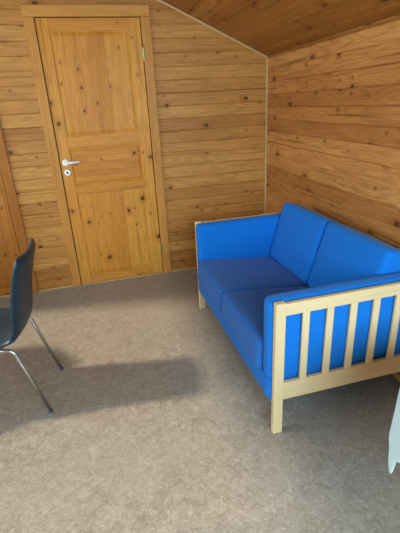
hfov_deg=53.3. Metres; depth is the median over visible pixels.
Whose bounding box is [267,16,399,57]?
trim
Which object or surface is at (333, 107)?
wall
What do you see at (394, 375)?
baseboard
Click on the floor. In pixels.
(158, 423)
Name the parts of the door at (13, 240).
rail, panel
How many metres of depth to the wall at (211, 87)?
3.23 m
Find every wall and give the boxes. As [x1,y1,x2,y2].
[0,0,266,289]
[266,15,399,376]
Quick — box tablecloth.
[388,389,399,473]
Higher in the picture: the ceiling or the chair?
the ceiling
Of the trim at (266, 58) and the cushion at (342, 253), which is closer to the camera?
the cushion at (342, 253)
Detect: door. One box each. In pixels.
[0,124,37,297]
[20,5,170,286]
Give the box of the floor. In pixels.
[0,268,399,532]
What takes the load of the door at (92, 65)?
in the wall at (211, 87)
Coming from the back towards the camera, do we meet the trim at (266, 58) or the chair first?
the trim at (266, 58)
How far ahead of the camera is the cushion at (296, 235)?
2.52 m
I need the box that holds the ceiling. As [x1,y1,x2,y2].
[162,0,399,55]
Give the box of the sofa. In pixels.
[195,202,399,433]
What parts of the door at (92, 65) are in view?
casing, lever, casing, rail, panel, rail, panel, rail, panel, rail, casing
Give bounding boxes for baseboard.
[38,266,196,291]
[391,373,399,382]
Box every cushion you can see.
[198,257,308,311]
[221,286,310,367]
[270,202,339,283]
[308,222,399,287]
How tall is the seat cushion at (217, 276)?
0.217 m
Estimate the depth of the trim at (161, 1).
3.04 m
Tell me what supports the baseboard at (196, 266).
attached to the wall at (211, 87)
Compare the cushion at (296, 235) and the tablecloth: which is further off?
the cushion at (296, 235)
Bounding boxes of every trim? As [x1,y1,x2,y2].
[157,0,266,57]
[264,58,267,213]
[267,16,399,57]
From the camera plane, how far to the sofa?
1.88 m
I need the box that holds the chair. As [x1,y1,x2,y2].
[0,238,62,412]
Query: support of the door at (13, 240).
in the wall at (211, 87)
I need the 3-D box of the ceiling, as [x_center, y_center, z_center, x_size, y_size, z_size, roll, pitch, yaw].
[-0.717,-1.370,0.391,3.652,1.658,5.000,-8,23,-11]
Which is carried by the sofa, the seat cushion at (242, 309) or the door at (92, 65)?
the seat cushion at (242, 309)
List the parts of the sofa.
post, arm rail, post, seat, rail, arm rail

